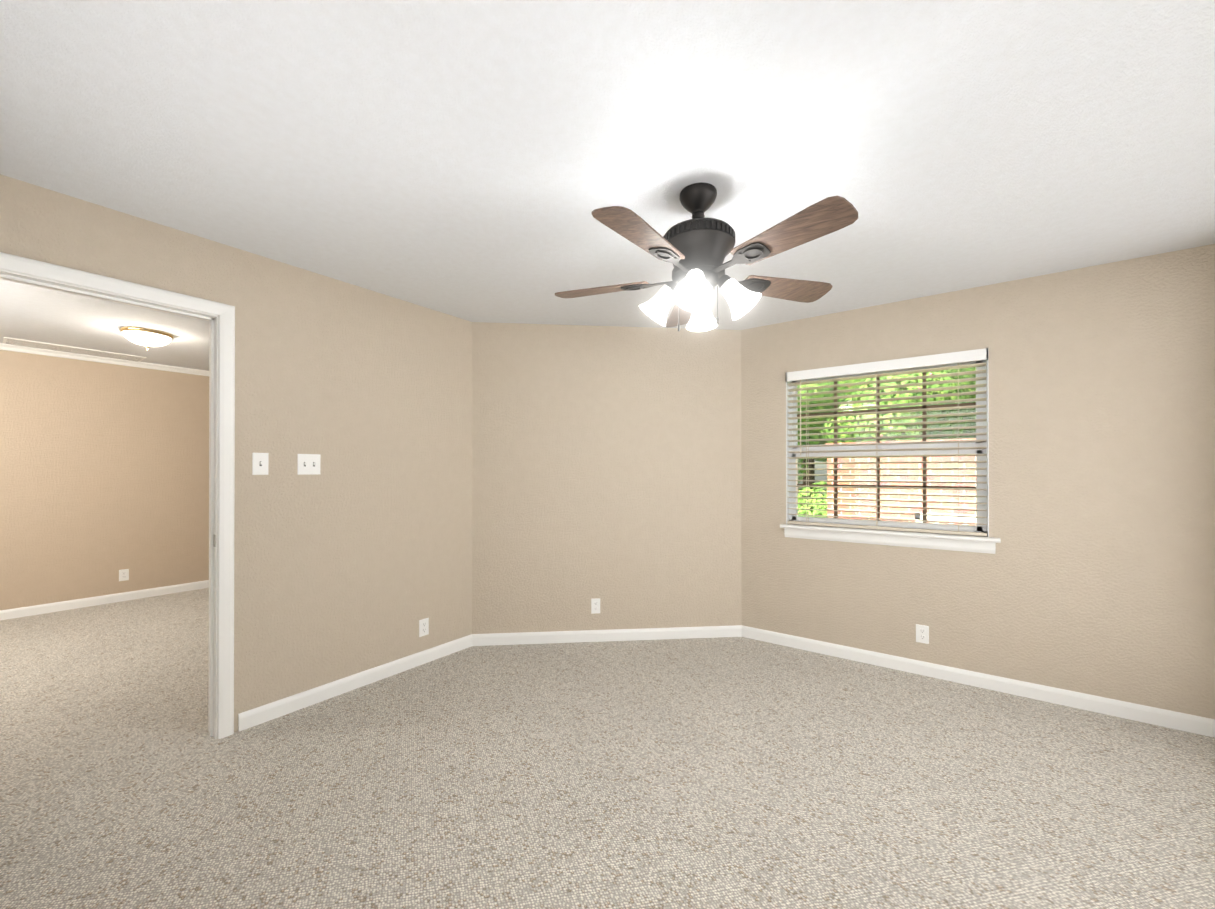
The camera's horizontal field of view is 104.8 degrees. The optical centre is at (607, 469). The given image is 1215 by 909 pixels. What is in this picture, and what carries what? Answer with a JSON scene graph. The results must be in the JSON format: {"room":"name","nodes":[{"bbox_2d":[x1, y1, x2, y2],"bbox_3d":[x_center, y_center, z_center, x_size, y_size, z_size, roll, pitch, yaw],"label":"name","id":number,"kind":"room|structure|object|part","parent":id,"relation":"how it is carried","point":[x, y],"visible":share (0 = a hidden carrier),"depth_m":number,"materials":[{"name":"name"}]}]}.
{"room":"empty bedroom","nodes":[
{"label":"empty bedroom","id":0,"kind":"room"},
{"bbox_2d":[0,350,208,609],"bbox_3d":[-5.156,0.108,4.495,0.120,2.440,5.540,0,0,36],"label":"wall","id":1,"kind":"structure","parent":0,"point":[104,473],"depth_m":4.59,"materials":[{"name":"beige paint"}]},
{"bbox_2d":[0,580,208,620],"bbox_3d":[-5.102,1.285,4.452,0.013,0.086,5.300,0,0,36],"label":"baseboard","id":2,"kind":"structure","parent":1,"relation":"attached to","point":[67,605],"depth_m":4.58,"materials":[{"name":"white wood"}]},
{"bbox_2d":[0,343,208,375],"bbox_3d":[-5.090,-1.084,4.452,0.042,0.055,5.300,0,0,36],"label":"crown molding","id":3,"kind":"structure","parent":1,"relation":"attached to","point":[32,350],"depth_m":4.57,"materials":[{"name":"white wood"}]},
{"bbox_2d":[119,569,128,580],"bbox_3d":[-4.898,1.067,4.737,0.007,0.115,0.070,0,0,36],"label":"outlet","id":4,"kind":"object","parent":1,"relation":"attached to","point":[123,574],"visible":1,"depth_m":4.74,"materials":[{"name":"white plastic"}]},
{"bbox_2d":[0,174,471,731],"bbox_3d":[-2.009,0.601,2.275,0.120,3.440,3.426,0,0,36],"label":"wall","id":5,"kind":"structure","parent":0,"point":[352,556],"depth_m":2.69,"materials":[{"name":"beige paint"}]},
{"bbox_2d":[0,252,234,738],"bbox_3d":[-2.181,0.249,2.024,0.140,2.142,0.885,0,0,36],"label":"door frame","id":6,"kind":"structure","parent":5,"relation":"attached to","point":[225,313],"depth_m":2.30,"materials":[{"name":"white wood"}]},
{"bbox_2d":[213,534,215,546],"bbox_3d":[-1.942,0.351,2.310,0.028,0.060,0.002,0,0,36],"label":"strike plate","id":7,"kind":"object","parent":5,"relation":"attached to","point":[214,540],"visible":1,"depth_m":2.31,"materials":[{"name":"grey metal"}]},
{"bbox_2d":[252,453,268,474],"bbox_3d":[-1.806,-0.031,2.438,0.019,0.115,0.070,0,0,36],"label":"light switch","id":8,"kind":"object","parent":5,"relation":"attached to","point":[260,463],"visible":1,"depth_m":2.44,"materials":[{"name":"white plastic"}]},
{"bbox_2d":[297,454,320,474],"bbox_3d":[-1.670,-0.030,2.623,0.019,0.115,0.116,0,0,36],"label":"double light switch","id":9,"kind":"object","parent":5,"relation":"attached to","point":[308,464],"visible":1,"depth_m":2.62,"materials":[{"name":"white plastic"}]},
{"bbox_2d":[419,618,428,636],"bbox_3d":[-1.255,1.079,3.199,0.007,0.115,0.070,0,0,36],"label":"electrical outlet","id":10,"kind":"object","parent":5,"relation":"attached to","point":[423,627],"visible":1,"depth_m":3.20,"materials":[{"name":"white plastic"}]},
{"bbox_2d":[472,322,740,633],"bbox_3d":[0.017,0.106,3.689,2.098,2.440,0.120,0,0,-6],"label":"wall","id":11,"kind":"structure","parent":0,"point":[606,465],"depth_m":3.62,"materials":[{"name":"beige paint"}]},
{"bbox_2d":[591,598,599,613],"bbox_3d":[-0.090,1.053,3.612,0.070,0.115,0.007,0,0,-5],"label":"outlet","id":12,"kind":"object","parent":11,"relation":"attached to","point":[595,605],"visible":1,"depth_m":3.61,"materials":[{"name":"white plastic"}]},
{"bbox_2d":[238,625,1214,737],"bbox_3d":[0.132,1.275,1.592,4.140,0.086,4.550,0,0,36],"label":"baseboard","id":13,"kind":"structure","parent":11,"relation":"attached to","point":[1200,725],"depth_m":2.96,"materials":[{"name":"white wood"}]},
{"bbox_2d":[0,588,1214,908],"bbox_3d":[-1.762,1.361,2.262,8.230,0.080,5.940,0,0,36],"label":"floor","id":14,"kind":"structure","parent":0,"point":[702,774],"depth_m":1.95,"materials":[{"name":"carpet"}]},
{"bbox_2d":[0,0,1214,370],"bbox_3d":[-1.762,-1.169,2.271,8.230,0.100,5.940,0,0,36],"label":"ceiling","id":15,"kind":"structure","parent":0,"point":[474,160],"depth_m":1.58,"materials":[{"name":"white paint"}]},
{"bbox_2d":[3,337,145,361],"bbox_3d":[-4.926,-1.108,4.357,0.300,0.008,0.860,0,0,36],"label":"attic hatch","id":16,"kind":"object","parent":15,"relation":"in","point":[36,344],"visible":1,"depth_m":4.30,"materials":[{"name":"white wood"}]},
{"bbox_2d":[119,327,173,349],"bbox_3d":[-3.736,-1.044,3.798,0.320,0.140,0.320,0,0,36],"label":"light","id":17,"kind":"object","parent":15,"relation":"attached to","point":[143,338],"depth_m":3.72,"materials":[{"name":"white glass"}]},
{"bbox_3d":[-3.736,-1.044,3.798,0.320,0.140,0.320,0,0,36],"label":"hall ceiling light base","id":18,"kind":"part","parent":17,"relation":"part of","materials":[{"name":"white glass"}]},
{"bbox_2d":[555,182,857,331],"bbox_3d":[0.339,-0.838,1.864,1.208,0.565,1.161,0,0,36],"label":"ceiling fan","id":19,"kind":"object","parent":15,"relation":"hanging from","point":[696,249],"visible":1,"depth_m":1.79,"materials":[{"name":"brown wood"}]},
{"bbox_3d":[0.353,-0.838,1.882,0.629,0.565,0.607,0,0,36],"label":"motor","id":20,"kind":"part","parent":19,"relation":"part of","materials":[{"name":"brown metal"}]},
{"bbox_2d":[741,244,1214,718],"bbox_3d":[2.154,0.103,3.012,2.842,2.440,0.120,0,0,36],"label":"wall","id":21,"kind":"structure","parent":0,"point":[1094,574],"depth_m":2.66,"materials":[{"name":"beige paint"}]},
{"bbox_2d":[780,348,1000,553],"bbox_3d":[1.847,-0.113,3.189,1.265,1.242,0.176,0,0,36],"label":"window","id":22,"kind":"structure","parent":21,"relation":"in","point":[946,526],"depth_m":3.14,"materials":[{"name":"white"}]},
{"bbox_3d":[1.882,-0.153,3.253,1.073,1.013,0.016,0,0,36],"label":"window muntins","id":23,"kind":"part","parent":22,"relation":"part of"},
{"bbox_2d":[786,348,987,535],"bbox_3d":[1.835,-0.163,3.190,1.181,1.135,0.067,0,0,36],"label":"window blinds","id":24,"kind":"object","parent":22,"relation":"attached to","point":[944,358],"visible":1,"depth_m":3.14,"materials":[{"name":"beige plastic"}]},
{"bbox_2d":[916,624,928,643],"bbox_3d":[2.032,1.061,3.018,0.070,0.115,0.007,0,0,36],"label":"electrical outlet","id":25,"kind":"object","parent":21,"relation":"attached to","point":[922,633],"visible":1,"depth_m":3.02,"materials":[{"name":"white plastic"}]},
{"label":"outside","id":26,"kind":"structure","parent":0,"visible":0},
{"bbox_3d":[10.435,1.517,12.438,24.000,0.280,24.880,0,0,36],"label":"ground","id":27,"kind":"structure","parent":26,"visible":0},
{"bbox_2d":[798,367,975,516],"bbox_3d":[6.273,-1.875,8.419,16.833,7.008,6.832,0,0,36],"label":"trees","id":28,"kind":"object","parent":27,"relation":"on","point":[821,495],"depth_m":6.70,"materials":[{"name":"green plant"}]},
{"bbox_2d":[825,438,975,524],"bbox_3d":[5.924,0.497,4.053,7.400,1.700,0.310,0,0,36],"label":"fence","id":29,"kind":"object","parent":27,"relation":"on","point":[911,491],"depth_m":5.63,"materials":[{"name":"beige wood"}]},
{"bbox_2d":[915,513,975,524],"bbox_3d":[3.901,0.914,4.587,1.500,0.870,0.470,0,0,36],"label":"bench","id":30,"kind":"object","parent":27,"relation":"on","point":[939,518],"depth_m":5.01,"materials":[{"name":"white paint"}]}
]}

